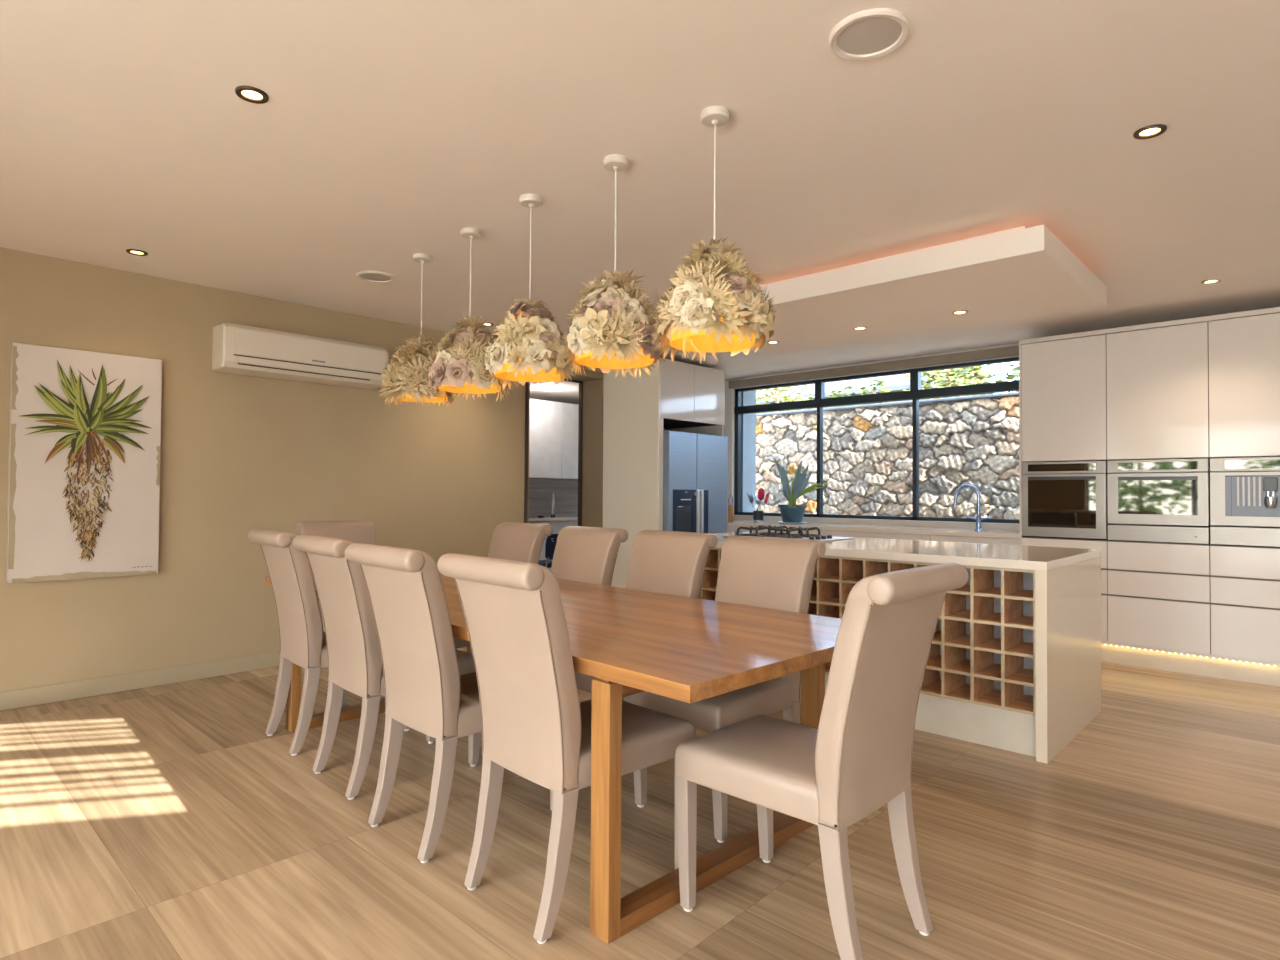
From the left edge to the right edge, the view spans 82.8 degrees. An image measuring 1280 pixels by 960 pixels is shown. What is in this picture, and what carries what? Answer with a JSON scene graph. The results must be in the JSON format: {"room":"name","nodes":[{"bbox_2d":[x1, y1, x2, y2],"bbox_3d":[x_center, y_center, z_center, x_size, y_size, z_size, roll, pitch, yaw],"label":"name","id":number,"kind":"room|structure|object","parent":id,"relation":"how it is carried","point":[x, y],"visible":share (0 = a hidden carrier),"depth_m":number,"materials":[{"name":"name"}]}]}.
{"room":"dining room","nodes":[
{"label":"dining room","id":0,"kind":"room"},
{"bbox_2d":[0,247,668,691],"bbox_3d":[-2.602,0.022,5.415,0.313,2.620,9.750,-1,-1,43],"label":"wall","id":1,"kind":"structure","parent":0,"point":[240,454],"depth_m":4.93,"materials":[{"name":"beige paint"}]},
{"bbox_2d":[6,342,161,582],"bbox_3d":[-3.317,-0.092,4.367,0.073,1.358,0.726,-1,-1,43],"label":"canvas painting","id":2,"kind":"object","parent":1,"relation":"attached to","point":[85,426],"visible":1,"depth_m":4.32,"materials":[{"name":"paint"}]},
{"bbox_2d":[0,651,279,710],"bbox_3d":[-3.345,1.255,4.367,0.014,0.107,6.649,-1,-1,43],"label":"baseboard","id":3,"kind":"structure","parent":1,"relation":"attached to","point":[39,695],"depth_m":4.53,"materials":[{"name":"paint"}]},
{"bbox_2d":[212,323,388,388],"bbox_3d":[-2.404,-0.877,5.239,0.232,0.310,1.157,-1,-1,43],"label":"air conditioner","id":4,"kind":"object","parent":1,"relation":"attached to","point":[238,349],"visible":0.91,"depth_m":5.08,"materials":[{"name":"plastic"}]},
{"bbox_2d":[524,368,603,526],"bbox_3d":[-0.842,0.128,7.287,0.347,2.500,1.038,-1,-1,43],"label":"door frame","id":5,"kind":"structure","parent":1,"relation":"in","point":[591,386],"depth_m":7.61,"materials":[{"name":"brown metal"}]},
{"bbox_2d":[529,398,578,515],"bbox_3d":[-1.674,0.092,8.859,0.250,2.620,3.450,-1,-1,43],"label":"wall","id":6,"kind":"structure","parent":0,"point":[540,490],"depth_m":9.28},
{"bbox_2d":[529,399,578,479],"bbox_3d":[-1.333,-0.477,8.657,0.529,0.915,3.000,-1,-1,43],"label":"upper cabinet","id":7,"kind":"object","parent":6,"relation":"attached to","point":[553,428],"visible":0.2,"depth_m":8.60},
{"bbox_2d":[530,381,578,403],"bbox_3d":[-1.066,-1.045,8.318,1.394,0.040,3.450,-1,-1,43],"label":"ceiling","id":8,"kind":"structure","parent":0,"point":[564,391],"depth_m":8.46,"materials":[{"name":"paint"}]},
{"bbox_2d":[0,0,1279,379],"bbox_3d":[0.303,-1.415,2.902,11.300,0.200,10.000,-1,-1,43],"label":"ceiling","id":9,"kind":"structure","parent":0,"point":[386,130],"depth_m":2.84,"materials":[{"name":"paint"}]},
{"bbox_2d":[126,249,147,255],"bbox_3d":[-2.895,-1.309,4.178,0.104,0.007,0.104,-1,-1,43],"label":"recessed light","id":10,"kind":"object","parent":9,"relation":"in","point":[130,251],"visible":1,"depth_m":4.18,"materials":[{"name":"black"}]},
{"bbox_2d":[235,86,268,103],"bbox_3d":[-1.339,-1.329,2.506,0.104,0.007,0.104,-1,-1,43],"label":"recessed light","id":11,"kind":"object","parent":9,"relation":"in","point":[251,94],"visible":1,"depth_m":2.50,"materials":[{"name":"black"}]},
{"bbox_2d":[357,270,394,282],"bbox_3d":[-1.678,-1.290,4.613,0.230,0.014,0.230,-1,-1,43],"label":"ceiling speaker","id":12,"kind":"object","parent":9,"relation":"attached to","point":[368,275],"visible":1,"depth_m":4.60,"materials":[{"name":"grey plastic"}]},
{"bbox_2d":[360,273,390,280],"bbox_3d":[-1.678,-1.289,4.613,0.186,0.003,0.186,-1,-1,43],"label":"grille","id":13,"kind":"object","parent":12,"relation":"attached to","point":[363,276],"depth_m":4.60,"materials":[{"name":"grey"}]},
{"bbox_2d":[379,253,457,407],"bbox_3d":[-1.267,-0.856,4.207,0.452,0.890,0.461,-1,-1,43],"label":"pendant lamp","id":14,"kind":"object","parent":9,"relation":"hanging from","point":[403,380],"visible":0.71,"depth_m":4.07,"materials":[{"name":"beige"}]},
{"bbox_2d":[423,228,512,400],"bbox_3d":[-0.890,-0.863,3.806,0.434,0.887,0.441,-1,-1,43],"label":"pendant lamp","id":15,"kind":"object","parent":9,"relation":"hanging from","point":[456,367],"visible":0.74,"depth_m":3.67,"materials":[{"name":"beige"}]},
{"bbox_2d":[480,194,574,390],"bbox_3d":[-0.515,-0.870,3.367,0.457,0.884,0.435,-1,-1,43],"label":"pendant lamp","id":16,"kind":"object","parent":9,"relation":"hanging from","point":[524,347],"visible":0.96,"depth_m":3.23,"materials":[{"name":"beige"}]},
{"bbox_2d":[558,154,664,377],"bbox_3d":[-0.111,-0.871,2.984,0.439,0.891,0.435,0,-1,38],"label":"pendant lamp","id":17,"kind":"object","parent":9,"relation":"hanging from","point":[611,327],"visible":0.96,"depth_m":2.85,"materials":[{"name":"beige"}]},
{"bbox_2d":[653,106,776,363],"bbox_3d":[0.263,-0.879,2.610,0.444,0.883,0.435,-1,-1,43],"label":"pendant lamp","id":18,"kind":"object","parent":9,"relation":"hanging from","point":[714,303],"visible":1,"depth_m":2.49,"materials":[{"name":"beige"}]},
{"bbox_2d":[829,8,909,59],"bbox_3d":[0.681,-1.319,2.158,0.230,0.014,0.230,-1,-1,43],"label":"ceiling speaker","id":19,"kind":"object","parent":9,"relation":"attached to","point":[868,34],"visible":1,"depth_m":2.15,"materials":[{"name":"grey plastic"}]},
{"bbox_2d":[837,17,901,54],"bbox_3d":[0.681,-1.319,2.158,0.186,0.003,0.186,-1,-1,43],"label":"grille","id":20,"kind":"object","parent":19,"relation":"attached to","point":[861,35],"depth_m":2.16,"materials":[{"name":"grey"}]},
{"bbox_2d":[1133,124,1166,138],"bbox_3d":[1.911,-1.304,2.721,0.104,0.007,0.104,-1,-1,43],"label":"recessed light","id":21,"kind":"object","parent":9,"relation":"in","point":[1150,131],"visible":1,"depth_m":2.72,"materials":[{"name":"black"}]},
{"bbox_2d":[1201,279,1221,283],"bbox_3d":[3.623,-1.259,4.605,0.104,0.007,0.104,-1,-1,43],"label":"recessed light","id":22,"kind":"object","parent":9,"relation":"in","point":[1209,281],"visible":1,"depth_m":4.60,"materials":[{"name":"silver metal"}]},
{"bbox_2d":[0,647,1279,959],"bbox_3d":[0.285,1.379,2.850,11.300,0.150,10.000,-1,-1,43],"label":"floor","id":23,"kind":"structure","parent":0,"point":[161,822],"depth_m":2.54,"materials":[{"name":"wood"}]},
{"bbox_2d":[248,529,409,755],"bbox_3d":[-1.584,0.779,3.752,0.706,1.059,0.481,1,-1,-43],"label":"dining chair","id":24,"kind":"object","parent":23,"relation":"on","point":[303,643],"visible":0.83,"depth_m":3.50,"materials":[{"name":"beige leather"}]},
{"bbox_2d":[296,520,376,707],"bbox_3d":[-1.761,0.792,4.496,0.481,1.059,0.706,1,-1,-45],"label":"dining chair","id":25,"kind":"object","parent":23,"relation":"on","point":[355,531],"visible":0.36,"depth_m":4.67,"materials":[{"name":"beige leather"}]},
{"bbox_2d":[293,534,479,799],"bbox_3d":[-1.123,0.773,3.266,0.706,1.059,0.481,1,-1,-43],"label":"dining chair","id":26,"kind":"object","parent":23,"relation":"on","point":[355,665],"visible":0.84,"depth_m":3.04,"materials":[{"name":"beige leather"}]},
{"bbox_2d":[345,543,552,862],"bbox_3d":[-0.687,0.767,2.770,0.481,1.059,0.706,-1,-1,45],"label":"dining chair","id":27,"kind":"object","parent":23,"relation":"on","point":[426,692],"visible":0.84,"depth_m":2.54,"materials":[{"name":"beige leather"}]},
{"bbox_2d":[453,522,552,648],"bbox_3d":[-0.949,0.794,4.347,0.706,1.059,0.481,1,-1,-45],"label":"dining chair","id":28,"kind":"object","parent":23,"relation":"on","point":[515,541],"visible":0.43,"depth_m":4.44,"materials":[{"name":"beige leather"}]},
{"bbox_2d":[529,521,548,559],"bbox_3d":[-1.499,0.932,8.415,0.558,0.885,0.670,-1,-1,43],"label":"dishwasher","id":29,"kind":"object","parent":23,"relation":"on","point":[542,555],"visible":0.08,"depth_m":8.42,"materials":[{"name":"silver metal"}]},
{"bbox_2d":[538,534,557,567],"bbox_3d":[-1.027,0.987,7.978,0.428,0.807,0.324,-1,-1,43],"label":"chair","id":30,"kind":"object","parent":23,"relation":"on","point":[551,540],"visible":0.33,"depth_m":7.78,"materials":[{"name":"fabric"}]},
{"bbox_2d":[469,526,627,653],"bbox_3d":[-0.479,0.788,3.845,0.706,1.059,0.481,1,-1,-45],"label":"dining chair","id":31,"kind":"object","parent":23,"relation":"on","point":[581,553],"visible":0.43,"depth_m":3.94,"materials":[{"name":"beige leather"}]},
{"bbox_2d":[265,573,840,943],"bbox_3d":[-0.573,0.920,3.313,1.150,0.775,3.150,1,-1,-44],"label":"dining table","id":32,"kind":"object","parent":23,"relation":"on","point":[689,650],"visible":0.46,"depth_m":2.27,"materials":[{"name":"brown wood"}]},
{"bbox_2d":[533,520,577,569],"bbox_3d":[-0.738,0.956,9.256,0.540,0.919,1.540,-1,-1,43],"label":"base cabinet","id":33,"kind":"object","parent":23,"relation":"on","point":[557,526],"visible":0.12,"depth_m":8.64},
{"bbox_2d":[529,515,577,521],"bbox_3d":[-1.366,0.461,8.575,0.579,0.035,3.428,-1,-1,43],"label":"countertop","id":34,"kind":"structure","parent":33,"relation":"on","point":[569,517],"depth_m":8.63,"materials":[{"name":"stone"}]},
{"bbox_2d":[550,493,554,516],"bbox_3d":[-1.064,0.301,8.763,0.060,0.296,0.172,0,-1,6],"label":"tap","id":35,"kind":"object","parent":34,"relation":"on","point":[552,514],"visible":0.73,"depth_m":8.80,"materials":[{"name":"metal"}]},
{"bbox_2d":[437,553,693,943],"bbox_3d":[-0.224,0.762,2.335,0.706,1.059,0.481,1,-1,-44],"label":"dining chair","id":36,"kind":"object","parent":23,"relation":"on","point":[536,727],"visible":0.92,"depth_m":2.14,"materials":[{"name":"beige leather"}]},
{"bbox_2d":[575,530,717,737],"bbox_3d":[-0.039,0.783,3.434,0.706,1.059,0.481,1,-1,-45],"label":"dining chair","id":37,"kind":"object","parent":23,"relation":"on","point":[665,562],"visible":0.43,"depth_m":3.53,"materials":[{"name":"beige leather"}]},
{"bbox_2d":[602,357,724,587],"bbox_3d":[0.252,0.107,7.659,0.785,2.570,1.069,-1,-1,43],"label":"housing","id":38,"kind":"object","parent":23,"relation":"on","point":[678,396],"visible":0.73,"depth_m":7.29,"materials":[{"name":"white paint"}]},
{"bbox_2d":[663,431,727,532],"bbox_3d":[0.333,0.461,7.629,0.855,1.862,0.959,-1,-1,43],"label":"fridge","id":39,"kind":"object","parent":23,"relation":"on","point":[695,465],"visible":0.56,"depth_m":7.30,"materials":[{"name":"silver metal"}]},
{"bbox_2d":[673,489,695,532],"bbox_3d":[0.442,0.330,7.206,0.014,0.470,0.366,-1,-1,43],"label":"dispenser","id":40,"kind":"object","parent":39,"relation":"on","point":[684,500],"depth_m":7.19,"materials":[{"name":"black plastic"}]},
{"bbox_2d":[631,535,825,842],"bbox_3d":[0.369,0.778,2.984,0.706,1.059,0.481,1,-1,-45],"label":"dining chair","id":41,"kind":"object","parent":23,"relation":"on","point":[776,573],"visible":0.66,"depth_m":2.98,"materials":[{"name":"beige leather"}]},
{"bbox_2d":[727,526,785,532],"bbox_3d":[1.427,0.954,7.865,0.735,0.899,0.628,-1,-1,43],"label":"base cabinet","id":42,"kind":"object","parent":23,"relation":"on","point":[729,528],"visible":0.13,"depth_m":7.76,"materials":[{"name":"white paint"}]},
{"bbox_2d":[675,563,967,959],"bbox_3d":[0.511,0.763,2.120,0.706,1.059,0.481,-1,-1,45],"label":"dining chair","id":43,"kind":"object","parent":23,"relation":"on","point":[857,761],"visible":1,"depth_m":1.96,"materials":[{"name":"beige leather"}]},
{"bbox_2d":[791,530,852,536],"bbox_3d":[1.964,0.948,7.363,0.735,0.899,0.628,-1,-1,43],"label":"base cabinet","id":44,"kind":"object","parent":23,"relation":"on","point":[823,532],"visible":0.08,"depth_m":7.05,"materials":[{"name":"white paint"}]},
{"bbox_2d":[853,532,930,540],"bbox_3d":[2.501,0.943,6.861,0.735,0.899,0.628,-1,-1,43],"label":"base cabinet","id":45,"kind":"object","parent":23,"relation":"on","point":[855,534],"visible":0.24,"depth_m":6.62,"materials":[{"name":"white paint"}]},
{"bbox_2d":[699,532,1101,763],"bbox_3d":[1.363,0.875,4.693,2.564,0.940,1.155,-1,-1,43],"label":"kitchen island","id":46,"kind":"object","parent":23,"relation":"on","point":[1014,661],"visible":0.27,"depth_m":3.75,"materials":[{"name":"stone"}]},
{"bbox_2d":[710,532,1100,570],"bbox_3d":[1.366,0.426,4.701,2.564,0.042,1.155,-1,-1,43],"label":"island countertop","id":47,"kind":"structure","parent":46,"relation":"on","point":[1041,558],"depth_m":4.01,"materials":[{"name":"stone"}]},
{"bbox_2d":[723,525,854,541],"bbox_3d":[1.048,0.372,5.141,0.740,0.079,0.550,-1,-1,43],"label":"gas hob","id":48,"kind":"object","parent":47,"relation":"in","point":[800,535],"visible":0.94,"depth_m":5.10,"materials":[{"name":"metal"}]},
{"bbox_2d":[931,535,1019,544],"bbox_3d":[3.037,0.937,6.359,0.735,0.899,0.628,-1,-1,43],"label":"base cabinet","id":49,"kind":"object","parent":23,"relation":"on","point":[1006,541],"visible":0.15,"depth_m":6.12,"materials":[{"name":"white paint"}]},
{"bbox_2d":[727,520,1019,538],"bbox_3d":[1.960,0.478,7.365,3.674,0.040,0.648,-1,-1,43],"label":"countertop","id":50,"kind":"structure","parent":49,"relation":"on","point":[1011,534],"depth_m":6.72,"materials":[{"name":"stone"}]},
{"bbox_2d":[728,495,732,521],"bbox_3d":[0.993,0.312,7.967,0.058,0.301,0.058,1,-1,-9],"label":"pepper mill","id":51,"kind":"object","parent":50,"relation":"on","point":[730,507],"visible":0.88,"depth_m":7.94,"materials":[{"name":"brown wood"}]},
{"bbox_2d":[753,511,763,521],"bbox_3d":[1.300,0.402,7.979,0.116,0.125,0.116,-1,-1,43],"label":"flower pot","id":52,"kind":"object","parent":50,"relation":"on","point":[757,515],"visible":0.99,"depth_m":7.93,"materials":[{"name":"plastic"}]},
{"bbox_2d":[747,492,753,510],"bbox_3d":[1.242,0.285,8.039,0.108,0.300,0.087,0,-1,7],"label":"serving spoon","id":53,"kind":"object","parent":52,"relation":"in","point":[750,496],"visible":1,"depth_m":8.03,"materials":[{"name":"metal"}]},
{"bbox_2d":[755,496,759,510],"bbox_3d":[1.304,0.303,8.012,0.048,0.262,0.079,-1,-1,43],"label":"skimmer","id":54,"kind":"object","parent":52,"relation":"in","point":[757,500],"visible":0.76,"depth_m":8.00,"materials":[{"name":"silver metal"}]},
{"bbox_2d":[758,488,764,510],"bbox_3d":[1.319,0.260,7.940,0.053,0.346,0.091,-1,-1,43],"label":"slotted turner","id":55,"kind":"object","parent":52,"relation":"in","point":[761,492],"visible":1,"depth_m":7.93,"materials":[{"name":"plastic"}]},
{"bbox_2d":[763,492,769,511],"bbox_3d":[1.368,0.285,7.943,0.100,0.298,0.073,-1,-1,43],"label":"spatula","id":56,"kind":"object","parent":52,"relation":"in","point":[767,494],"visible":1,"depth_m":7.92,"materials":[{"name":"plastic"}]},
{"bbox_2d":[774,458,828,523],"bbox_3d":[1.679,0.108,7.661,0.310,0.706,0.532,1,-1,-36],"label":"potted plant","id":57,"kind":"object","parent":50,"relation":"on","point":[792,513],"visible":1,"depth_m":7.67,"materials":[{"name":"plant"}]},
{"bbox_2d":[727,515,1018,530],"bbox_3d":[2.176,0.434,7.596,3.674,0.058,0.019,-1,-1,43],"label":"backsplash","id":58,"kind":"structure","parent":50,"relation":"on","point":[964,525],"depth_m":7.23,"materials":[{"name":"stone"}]},
{"bbox_2d":[953,485,990,529],"bbox_3d":[2.998,0.245,6.555,0.315,0.409,0.068,-1,-1,43],"label":"tap","id":59,"kind":"object","parent":50,"relation":"on","point":[977,518],"visible":0.97,"depth_m":6.51,"materials":[{"name":"silver metal"}]},
{"bbox_2d":[975,516,982,529],"bbox_3d":[3.040,0.384,6.516,0.064,0.130,0.064,-1,-1,43],"label":"tap","id":60,"kind":"object","parent":59,"relation":"attached to","point":[978,519],"depth_m":6.50,"materials":[{"name":"silver metal"}]},
{"bbox_2d":[1019,329,1108,643],"bbox_3d":[3.512,0.127,5.895,0.603,2.508,0.690,-1,-1,43],"label":"tall cabinet","id":61,"kind":"object","parent":23,"relation":"on","point":[1063,378],"visible":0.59,"depth_m":5.64,"materials":[{"name":"white paint"}]},
{"bbox_2d":[1022,461,1114,538],"bbox_3d":[3.468,0.156,5.835,0.579,0.588,0.556,-1,-1,43],"label":"oven","id":62,"kind":"object","parent":61,"relation":"in","point":[1060,499],"visible":0.98,"depth_m":5.62,"materials":[{"name":"metal"}]},
{"bbox_2d":[1106,316,1217,656],"bbox_3d":[3.942,0.049,5.470,0.606,2.363,0.666,-1,-1,43],"label":"tall cabinet","id":63,"kind":"object","parent":23,"relation":"on","point":[1159,599],"depth_m":5.22,"materials":[{"name":"white paint"}]},
{"bbox_2d":[1107,458,1209,525],"bbox_3d":[3.904,0.092,5.429,0.598,0.469,0.556,-1,-1,43],"label":"oven","id":64,"kind":"object","parent":63,"relation":"in","point":[1162,491],"visible":0.98,"depth_m":5.21,"materials":[{"name":"metal"}]},
{"bbox_2d":[1105,644,1276,665],"bbox_3d":[3.962,1.229,5.022,2.375,0.012,0.014,-1,-1,43],"label":"led strip","id":65,"kind":"object","parent":63,"relation":"attached to","point":[1105,644],"visible":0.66,"depth_m":5.06,"materials":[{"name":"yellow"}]},
{"bbox_2d":[1101,644,1279,686],"bbox_3d":[3.979,1.296,5.035,2.409,0.145,0.015,-1,-1,43],"label":"plinth","id":66,"kind":"object","parent":23,"relation":"on","point":[1249,672],"visible":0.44,"depth_m":5.11,"materials":[{"name":"white wood"}]},
{"bbox_2d":[1208,307,1279,665],"bbox_3d":[4.385,0.045,5.056,0.606,2.363,0.664,-1,-1,43],"label":"tall cabinet","id":67,"kind":"object","parent":23,"relation":"on","point":[1244,347],"depth_m":4.89,"materials":[{"name":"white paint"}]},
{"bbox_2d":[1210,457,1279,526],"bbox_3d":[4.330,0.083,4.997,0.598,0.461,0.606,-1,-1,43],"label":"coffee machine","id":68,"kind":"object","parent":67,"relation":"in","point":[1243,491],"visible":1,"depth_m":4.89,"materials":[{"name":"metal"}]},
{"bbox_2d":[1235,508,1279,515],"bbox_3d":[4.174,0.213,4.793,0.384,0.053,0.003,-1,-1,43],"label":"drip tray","id":69,"kind":"object","parent":68,"relation":"on","point":[1238,511],"depth_m":4.84,"materials":[{"name":"silver metal"}]},
{"bbox_2d":[723,343,1018,523],"bbox_3d":[3.666,0.083,6.478,11.300,2.620,0.470,-1,-1,43],"label":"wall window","id":70,"kind":"structure","parent":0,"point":[729,427],"depth_m":8.20,"materials":[{"name":"white paint"}]},
{"bbox_2d":[734,357,1018,523],"bbox_3d":[2.337,-0.348,7.595,3.240,1.505,0.094,-1,-1,43],"label":"window","id":71,"kind":"structure","parent":70,"relation":"attached to","point":[915,393],"depth_m":7.45,"materials":[{"name":"grey metal"}]},
{"bbox_2d":[756,366,995,413],"bbox_3d":[4.778,-1.761,19.544,7.900,2.200,4.800,-1,-1,43],"label":"sky","id":72,"kind":"structure","parent":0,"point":[896,383],"depth_m":16.83,"materials":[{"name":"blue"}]},
{"bbox_2d":[754,224,1106,354],"bbox_3d":[1.527,-1.177,4.832,2.445,0.190,1.400,-1,-1,43],"label":"ceiling","id":73,"kind":"structure","parent":0,"point":[1019,272],"depth_m":4.29,"materials":[{"name":"paint"}]},
{"bbox_2d":[766,341,779,343],"bbox_3d":[1.032,-1.067,5.630,0.104,0.007,0.104,-1,-1,43],"label":"recessed light","id":74,"kind":"object","parent":73,"relation":"in","point":[767,342],"visible":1,"depth_m":5.63,"materials":[{"name":"silver metal"}]},
{"bbox_2d":[852,326,867,330],"bbox_3d":[1.557,-1.072,5.138,0.104,0.007,0.104,-1,-1,43],"label":"recessed light","id":75,"kind":"object","parent":73,"relation":"in","point":[859,328],"visible":1,"depth_m":5.14,"materials":[{"name":"silver metal"}]},
{"bbox_2d":[951,310,968,314],"bbox_3d":[2.059,-1.078,4.672,0.104,0.007,0.104,-1,-1,43],"label":"recessed light","id":76,"kind":"object","parent":73,"relation":"in","point":[958,312],"visible":1,"depth_m":4.67,"materials":[{"name":"silver metal"}]},
{"label":"outside","id":77,"kind":"structure","parent":0,"visible":0},
{"bbox_3d":[11.049,0.752,23.510,44.000,2.600,30.550,-1,-1,43],"label":"terrace","id":78,"kind":"object","parent":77,"visible":0},
{"bbox_2d":[756,385,813,413],"bbox_3d":[2.521,-1.396,13.437,1.481,1.223,1.223,-1,-1,43],"label":"shrub","id":79,"kind":"object","parent":78,"relation":"on","point":[784,398],"visible":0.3,"depth_m":13.21,"materials":[{"name":"green plant"}]},
{"bbox_2d":[827,385,855,407],"bbox_3d":[3.330,-1.189,11.972,0.535,0.768,0.505,0,-1,29],"label":"palm","id":80,"kind":"object","parent":78,"relation":"on","point":[835,392],"visible":0.27,"depth_m":11.92,"materials":[{"name":"green plant"}]},
{"bbox_2d":[858,378,891,404],"bbox_3d":[3.754,-1.220,11.556,0.565,0.820,0.549,1,-1,-13],"label":"palm","id":81,"kind":"object","parent":78,"relation":"on","point":[880,383],"visible":0.4,"depth_m":11.58,"materials":[{"name":"green plant"}]},
{"bbox_2d":[902,364,992,399],"bbox_3d":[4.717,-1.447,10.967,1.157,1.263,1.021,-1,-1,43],"label":"shrub","id":82,"kind":"object","parent":78,"relation":"on","point":[950,378],"visible":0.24,"depth_m":10.79,"materials":[{"name":"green plant"}]},
{"bbox_2d":[989,364,1018,392],"bbox_3d":[9.929,-1.912,14.774,5.229,2.396,1.994,-1,-1,43],"label":"hedge","id":83,"kind":"object","parent":78,"relation":"on","point":[1008,376],"visible":0.02,"depth_m":16.17,"materials":[{"name":"green plant"}]},
{"bbox_2d":[1012,362,1018,376],"bbox_3d":[6.530,-1.790,11.040,1.558,1.973,1.616,-1,-1,43],"label":"tree","id":84,"kind":"object","parent":78,"relation":"on","point":[1014,370],"visible":0.02,"depth_m":11.29,"materials":[{"name":"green plant"}]},
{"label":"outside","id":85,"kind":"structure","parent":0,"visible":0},
{"bbox_2d":[756,392,1018,518],"bbox_3d":[3.136,0.232,9.643,6.200,2.430,0.528,-1,-1,43],"label":"stone wall","id":86,"kind":"structure","parent":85,"point":[965,440],"depth_m":9.22,"materials":[{"name":"grey stone"}]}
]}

